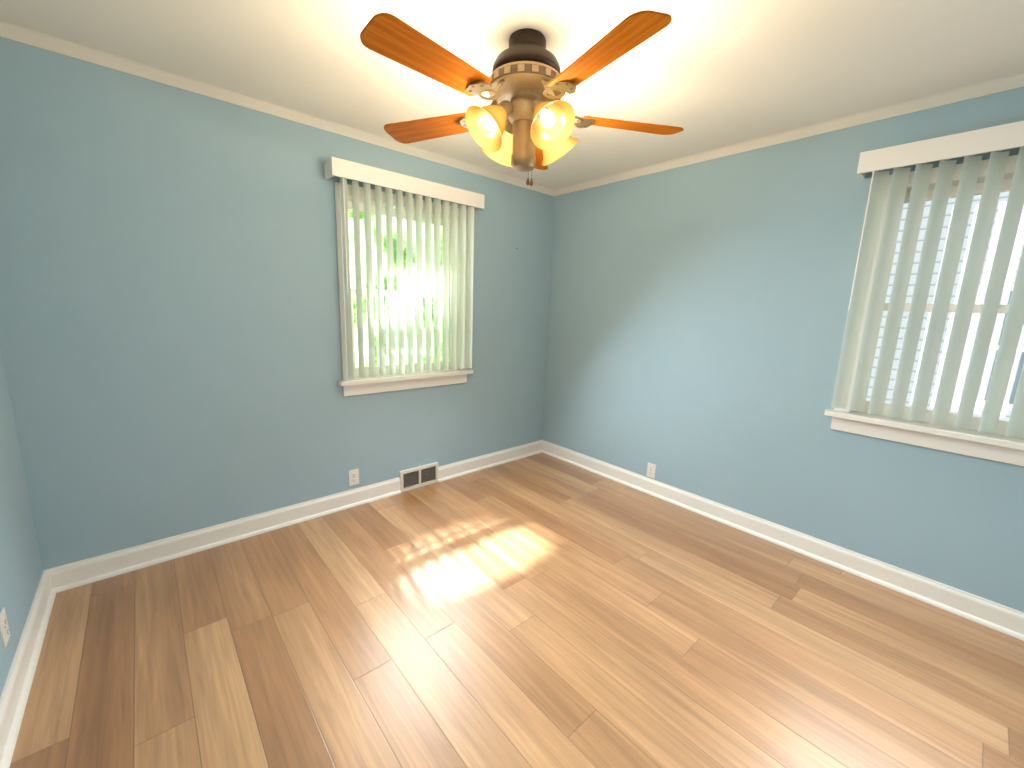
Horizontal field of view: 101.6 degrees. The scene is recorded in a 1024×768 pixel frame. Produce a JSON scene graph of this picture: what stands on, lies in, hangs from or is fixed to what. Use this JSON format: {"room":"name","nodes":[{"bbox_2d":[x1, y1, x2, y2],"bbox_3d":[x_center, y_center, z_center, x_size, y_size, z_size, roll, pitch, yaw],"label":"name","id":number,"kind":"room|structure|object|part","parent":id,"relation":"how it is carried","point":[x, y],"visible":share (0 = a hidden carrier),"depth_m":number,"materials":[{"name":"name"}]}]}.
{"room":"empty bedroom","nodes":[
{"label":"empty bedroom","id":0,"kind":"room"},
{"bbox_2d":[0,345,42,696],"bbox_3d":[-1.061,0.090,0.381,0.200,2.440,4.000,-7,14,-41],"label":"wall","id":1,"kind":"structure","parent":0,"point":[21,568],"depth_m":1.68,"materials":[{"name":"blue paint"}]},
{"bbox_2d":[0,607,9,647],"bbox_3d":[-1.747,0.838,1.438,0.009,0.114,0.070,-7,14,-41],"label":"electrical outlet","id":2,"kind":"object","parent":1,"relation":"attached to","point":[5,632],"visible":0.98,"depth_m":1.43,"materials":[{"name":"white plastic"}]},
{"bbox_2d":[0,567,59,767],"bbox_3d":[-1.013,1.220,0.668,0.031,0.118,3.600,-7,14,-41],"label":"baseboard","id":3,"kind":"structure","parent":1,"relation":"attached to","point":[15,694],"depth_m":1.53,"materials":[{"name":"white paint"}]},
{"bbox_2d":[0,37,553,569],"bbox_3d":[-0.984,-0.382,2.937,3.750,2.440,0.200,-7,14,-41],"label":"wall","id":4,"kind":"structure","parent":0,"point":[170,337],"depth_m":2.19,"materials":[{"name":"blue paint"}]},
{"bbox_2d":[56,477,400,591],"bbox_3d":[-1.501,0.848,2.580,1.750,0.118,0.031,-7,14,-41],"label":"baseboard","id":5,"kind":"structure","parent":4,"relation":"attached to","point":[126,560],"depth_m":2.39,"materials":[{"name":"white paint"}]},
{"bbox_2d":[0,21,555,195],"bbox_3d":[-0.862,-1.541,2.634,3.240,0.044,0.037,-7,14,-41],"label":"crown molding","id":6,"kind":"structure","parent":4,"relation":"attached to","point":[43,41],"depth_m":2.12,"materials":[{"name":"white paint"}]},
{"bbox_2d":[349,468,358,485],"bbox_3d":[-1.102,0.652,2.911,0.070,0.114,0.009,-7,14,-41],"label":"electrical outlet","id":7,"kind":"object","parent":4,"relation":"attached to","point":[354,477],"visible":1,"depth_m":2.91,"materials":[{"name":"white plastic"}]},
{"bbox_2d":[334,182,472,396],"bbox_3d":[-0.784,-0.633,3.038,1.050,1.330,0.295,-7,14,-41],"label":"window","id":8,"kind":"structure","parent":4,"relation":"in","point":[367,384],"depth_m":2.89,"materials":[{"name":"white paint"}]},
{"bbox_2d":[324,157,484,210],"bbox_3d":[-0.662,-1.313,2.797,1.100,0.098,0.135,-7,14,-41],"label":"window valance","id":9,"kind":"object","parent":4,"relation":"attached to","point":[339,167],"visible":0.96,"depth_m":2.66,"materials":[{"name":"white"}]},
{"bbox_2d":[343,178,347,294],"bbox_3d":[-1.000,-0.889,2.506,0.008,0.692,0.008,-7,14,-41],"label":"wand","id":10,"kind":"object","parent":9,"relation":"hanging from","point":[345,235],"visible":0.91,"depth_m":2.50,"materials":[{"name":"white"}]},
{"bbox_2d":[340,177,359,378],"bbox_3d":[-1.032,-0.644,2.598,0.019,1.232,0.089,-8,15,-44],"label":"vane","id":11,"kind":"object","parent":9,"relation":"hanging from","point":[348,313],"depth_m":2.60,"materials":[{"name":"white plastic"}]},
{"bbox_2d":[352,180,367,377],"bbox_3d":[-0.978,-0.651,2.645,0.019,1.232,0.089,-7,14,-41],"label":"vane","id":12,"kind":"object","parent":9,"relation":"hanging from","point":[355,184],"depth_m":2.63,"materials":[{"name":"white plastic"}]},
{"bbox_2d":[364,183,379,376],"bbox_3d":[-0.925,-0.658,2.691,0.019,1.232,0.089,-8,15,-44],"label":"vane","id":13,"kind":"object","parent":9,"relation":"hanging from","point":[367,191],"depth_m":2.67,"materials":[{"name":"white plastic"}]},
{"bbox_2d":[376,185,387,375],"bbox_3d":[-0.871,-0.665,2.738,0.019,1.232,0.089,-7,14,-41],"label":"vane","id":14,"kind":"object","parent":9,"relation":"hanging from","point":[379,247],"depth_m":2.71,"materials":[{"name":"white plastic"}]},
{"bbox_2d":[385,188,399,374],"bbox_3d":[-0.818,-0.672,2.785,0.019,1.232,0.089,-8,15,-44],"label":"vane","id":15,"kind":"object","parent":9,"relation":"hanging from","point":[391,317],"depth_m":2.80,"materials":[{"name":"white plastic"}]},
{"bbox_2d":[396,190,407,373],"bbox_3d":[-0.764,-0.679,2.832,0.019,1.232,0.089,-8,15,-44],"label":"vane","id":16,"kind":"object","parent":9,"relation":"hanging from","point":[399,195],"depth_m":2.80,"materials":[{"name":"white plastic"}]},
{"bbox_2d":[408,192,419,373],"bbox_3d":[-0.710,-0.686,2.878,0.019,1.232,0.089,-7,14,-41],"label":"vane","id":17,"kind":"object","parent":9,"relation":"hanging from","point":[410,212],"depth_m":2.87,"materials":[{"name":"white plastic"}]},
{"bbox_2d":[416,194,427,372],"bbox_3d":[-0.656,-0.693,2.925,0.019,1.232,0.089,-8,15,-44],"label":"vane","id":18,"kind":"object","parent":9,"relation":"hanging from","point":[419,237],"depth_m":2.92,"materials":[{"name":"white plastic"}]},
{"bbox_2d":[428,197,435,371],"bbox_3d":[-0.602,-0.700,2.973,0.019,1.232,0.089,-7,14,-41],"label":"vane","id":19,"kind":"object","parent":9,"relation":"hanging from","point":[429,198],"depth_m":2.97,"materials":[{"name":"white plastic"}]},
{"bbox_2d":[436,199,443,370],"bbox_3d":[-0.549,-0.706,3.019,0.019,1.232,0.089,-8,15,-44],"label":"vane","id":20,"kind":"object","parent":9,"relation":"hanging from","point":[438,202],"depth_m":3.01,"materials":[{"name":"white plastic"}]},
{"bbox_2d":[444,200,451,369],"bbox_3d":[-0.495,-0.713,3.066,0.019,1.232,0.089,-7,14,-41],"label":"vane","id":21,"kind":"object","parent":9,"relation":"hanging from","point":[446,203],"depth_m":3.07,"materials":[{"name":"white plastic"}]},
{"bbox_2d":[452,202,459,369],"bbox_3d":[-0.442,-0.720,3.113,0.019,1.232,0.089,-7,14,-41],"label":"vane","id":22,"kind":"object","parent":9,"relation":"hanging from","point":[455,350],"depth_m":3.11,"materials":[{"name":"white plastic"}]},
{"bbox_2d":[460,204,471,368],"bbox_3d":[-0.388,-0.727,3.160,0.019,1.232,0.089,-8,15,-44],"label":"vane","id":23,"kind":"object","parent":9,"relation":"hanging from","point":[466,254],"depth_m":3.15,"materials":[{"name":"white fabric"}]},
{"bbox_2d":[468,207,473,367],"bbox_3d":[-0.335,-0.734,3.206,0.019,1.232,0.089,-8,15,-44],"label":"vane","id":24,"kind":"object","parent":9,"relation":"hanging from","point":[470,231],"depth_m":3.18,"materials":[{"name":"white fabric"}]},
{"bbox_2d":[399,462,437,491],"bbox_3d":[-0.721,0.725,3.257,0.330,0.165,0.026,-7,14,-41],"label":"air vent","id":25,"kind":"object","parent":4,"relation":"in","point":[418,477],"visible":0.98,"depth_m":3.25,"materials":[{"name":"white metal"}]},
{"bbox_2d":[438,440,543,481],"bbox_3d":[-0.162,0.676,3.747,1.160,0.118,0.031,-7,14,-41],"label":"baseboard","id":26,"kind":"structure","parent":4,"relation":"attached to","point":[446,472],"depth_m":3.70,"materials":[{"name":"white paint"}]},
{"bbox_2d":[0,0,1023,188],"bbox_3d":[0.313,-1.353,1.305,3.750,0.150,4.000,-7,14,-41],"label":"ceiling","id":27,"kind":"structure","parent":0,"point":[707,75],"depth_m":1.73,"materials":[{"name":"white paint"}]},
{"bbox_2d":[360,10,683,185],"bbox_3d":[0.037,-1.078,1.647,1.298,0.535,1.318,-7,14,-41],"label":"ceiling fan","id":28,"kind":"object","parent":27,"relation":"hanging from","point":[524,121],"visible":1,"depth_m":1.55,"materials":[{"name":"brown wood"}]},
{"bbox_3d":[-0.258,-1.043,1.348,0.150,0.006,0.454,-3,4,43],"label":"blade","id":29,"kind":"part","parent":28,"relation":"part of","materials":[{"name":"brown wood"}]},
{"label":"blade","id":30,"kind":"part","parent":28,"relation":"part of","materials":[{"name":"brown wood"}]},
{"bbox_3d":[-0.095,-0.992,1.603,0.161,0.161,0.179,-5,13,-33],"label":"lamp shade","id":31,"kind":"part","parent":28,"relation":"part of","materials":[{"name":"yellow glass"}]},
{"bbox_3d":[-0.072,-1.020,1.613,0.075,0.076,0.054,-5,13,-33],"label":"bulb","id":32,"kind":"part","parent":28,"relation":"part of","materials":[{"name":"white glass"}]},
{"bbox_3d":[-0.045,-1.034,1.839,0.179,0.161,0.161,-5,13,-33],"label":"lamp shade","id":33,"kind":"part","parent":28,"relation":"part of","materials":[{"name":"yellow glass"}]},
{"bbox_3d":[-0.025,-1.071,1.634,0.091,0.074,0.063,-5,13,-33],"label":"arm","id":34,"kind":"part","parent":28,"relation":"part of"},
{"bbox_3d":[0.102,-1.062,1.609,0.063,0.074,0.091,-5,13,-33],"label":"arm","id":35,"kind":"part","parent":28,"relation":"part of"},
{"bbox_3d":[0.130,-1.005,1.573,0.054,0.076,0.075,-5,13,-33],"label":"bulb","id":36,"kind":"part","parent":28,"relation":"part of","materials":[{"name":"white glass"}]},
{"bbox_3d":[0.144,-0.975,1.556,0.179,0.161,0.161,-5,13,-33],"label":"lamp shade","id":37,"kind":"part","parent":28,"relation":"part of","materials":[{"name":"yellow glass"}]},
{"bbox_3d":[0.193,-1.017,1.792,0.161,0.161,0.179,-5,13,-33],"label":"lamp shade","id":38,"kind":"part","parent":28,"relation":"part of","materials":[{"name":"yellow glass"}]},
{"label":"blade","id":39,"kind":"part","parent":28,"relation":"part of","materials":[{"name":"brown wood"}]},
{"label":"blade","id":40,"kind":"part","parent":28,"relation":"part of","materials":[{"name":"brown wood"}]},
{"bbox_2d":[9,453,1023,767],"bbox_3d":[0.229,1.167,1.774,3.750,0.100,4.000,-7,14,-41],"label":"floor","id":41,"kind":"structure","parent":0,"point":[541,611],"depth_m":1.74,"materials":[{"name":"brown wood"}]},
{"bbox_2d":[542,87,1023,612],"bbox_3d":[1.603,-0.252,2.702,0.200,2.440,4.000,-7,14,-41],"label":"wall","id":42,"kind":"structure","parent":0,"point":[696,319],"depth_m":2.61,"materials":[{"name":"blue paint"}]},
{"bbox_2d":[647,463,655,478],"bbox_3d":[1.090,0.679,3.269,0.009,0.114,0.070,-7,14,-41],"label":"electrical outlet","id":43,"kind":"object","parent":42,"relation":"attached to","point":[651,469],"visible":1,"depth_m":3.27,"materials":[{"name":"white plastic"}]},
{"bbox_2d":[540,440,1023,640],"bbox_3d":[1.478,0.900,2.839,0.031,0.118,3.600,-7,14,-41],"label":"baseboard","id":44,"kind":"structure","parent":42,"relation":"attached to","point":[1001,618],"depth_m":2.44,"materials":[{"name":"white paint"}]},
{"bbox_2d":[556,72,1023,195],"bbox_3d":[1.553,-1.418,2.406,0.037,0.044,3.600,-7,14,-41],"label":"crown molding","id":45,"kind":"structure","parent":42,"relation":"attached to","point":[1017,80],"depth_m":2.23,"materials":[{"name":"white paint"}]},
{"bbox_2d":[824,155,1023,465],"bbox_3d":[2.228,-0.330,1.947,0.295,1.330,1.050,-7,14,-41],"label":"window","id":46,"kind":"structure","parent":42,"relation":"in","point":[999,446],"depth_m":2.04,"materials":[{"name":"white paint"}]},
{"bbox_2d":[857,121,1023,179],"bbox_3d":[2.139,-1.019,1.718,0.135,0.098,1.100,-7,14,-41],"label":"window valance","id":47,"kind":"object","parent":42,"relation":"attached to","point":[993,139],"visible":1,"depth_m":1.86,"materials":[{"name":"white"}]},
{"bbox_2d":[831,170,882,407],"bbox_3d":[1.804,-0.472,2.177,0.089,1.232,0.019,1,11,-6],"label":"vane","id":48,"kind":"object","parent":47,"relation":"hanging from","point":[874,198],"depth_m":2.19,"materials":[{"name":"white fabric"}]},
{"bbox_2d":[848,171,874,309],"bbox_3d":[1.763,-0.722,2.105,0.008,0.692,0.008,-7,14,-41],"label":"wand","id":49,"kind":"object","parent":47,"relation":"hanging from","point":[871,184],"visible":0.95,"depth_m":2.10,"materials":[{"name":"white plastic"}]},
{"bbox_2d":[839,168,902,410],"bbox_3d":[1.856,-0.459,2.120,0.089,1.232,0.019,1,11,-6],"label":"vane","id":50,"kind":"object","parent":47,"relation":"hanging from","point":[897,177],"depth_m":2.14,"materials":[{"name":"white plastic"}]},
{"bbox_2d":[859,164,926,413],"bbox_3d":[1.906,-0.447,2.064,0.089,1.232,0.019,1,11,-6],"label":"vane","id":51,"kind":"object","parent":47,"relation":"hanging from","point":[921,169],"depth_m":2.08,"materials":[{"name":"white fabric"}]},
{"bbox_2d":[879,160,950,416],"bbox_3d":[1.958,-0.435,2.006,0.089,1.232,0.019,0,11,-9],"label":"vane","id":52,"kind":"object","parent":47,"relation":"hanging from","point":[941,180],"depth_m":2.03,"materials":[{"name":"white fabric"}]},
{"bbox_2d":[899,156,974,420],"bbox_3d":[2.009,-0.422,1.950,0.089,1.232,0.019,1,11,-6],"label":"vane","id":53,"kind":"object","parent":47,"relation":"hanging from","point":[964,185],"depth_m":1.97,"materials":[{"name":"white fabric"}]},
{"bbox_2d":[919,150,1002,424],"bbox_3d":[2.060,-0.410,1.892,0.089,1.232,0.019,1,11,-6],"label":"vane","id":54,"kind":"object","parent":47,"relation":"hanging from","point":[992,174],"depth_m":1.91,"materials":[{"name":"white fabric"}]},
{"bbox_2d":[943,147,1023,427],"bbox_3d":[2.111,-0.398,1.836,0.089,1.232,0.019,0,11,-9],"label":"vane","id":55,"kind":"object","parent":47,"relation":"hanging from","point":[1004,241],"depth_m":1.85,"materials":[{"name":"white plastic"}]},
{"bbox_2d":[963,179,1023,431],"bbox_3d":[2.163,-0.386,1.779,0.089,1.232,0.019,1,11,-6],"label":"vane","id":56,"kind":"object","parent":47,"relation":"hanging from","point":[1012,328],"depth_m":1.83,"materials":[{"name":"white plastic"}]},
{"bbox_2d":[991,299,1023,436],"bbox_3d":[2.213,-0.373,1.722,0.089,1.232,0.019,0,11,-9],"label":"vane","id":57,"kind":"object","parent":47,"relation":"hanging from","point":[1016,416],"depth_m":1.83,"materials":[{"name":"white plastic"}]},
{"bbox_2d":[1019,407,1023,436],"bbox_3d":[2.265,-0.361,1.665,0.089,1.232,0.019,1,11,-6],"label":"vane","id":58,"kind":"object","parent":47,"relation":"hanging from","point":[1021,425],"depth_m":1.83,"materials":[{"name":"white plastic"}]},
{"label":"outside","id":59,"kind":"structure","parent":0,"visible":0},
{"bbox_2d":[348,210,441,366],"bbox_3d":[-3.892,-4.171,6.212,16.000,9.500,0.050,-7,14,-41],"label":"trees","id":60,"kind":"object","parent":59,"point":[352,260],"depth_m":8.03,"materials":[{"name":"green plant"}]},
{"bbox_2d":[866,191,1023,420],"bbox_3d":[4.981,-2.600,4.825,0.100,7.500,13.000,-7,14,-41],"label":"house siding","id":61,"kind":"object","parent":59,"point":[958,278],"depth_m":4.92,"materials":[{"name":"white"}]},
{"bbox_2d":[952,284,1023,410],"bbox_3d":[5.465,-0.376,4.446,0.100,1.340,0.940,-7,14,-41],"label":"trim","id":62,"kind":"structure","parent":61,"relation":"attached to","point":[968,344],"depth_m":4.68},
{"bbox_2d":[958,291,1023,403],"bbox_3d":[5.472,-0.377,4.452,0.080,1.200,0.800,-7,14,-41],"label":"pane","id":63,"kind":"object","parent":62,"relation":"in","point":[1015,370],"depth_m":4.56,"materials":[{"name":"clear glass"}]}
]}

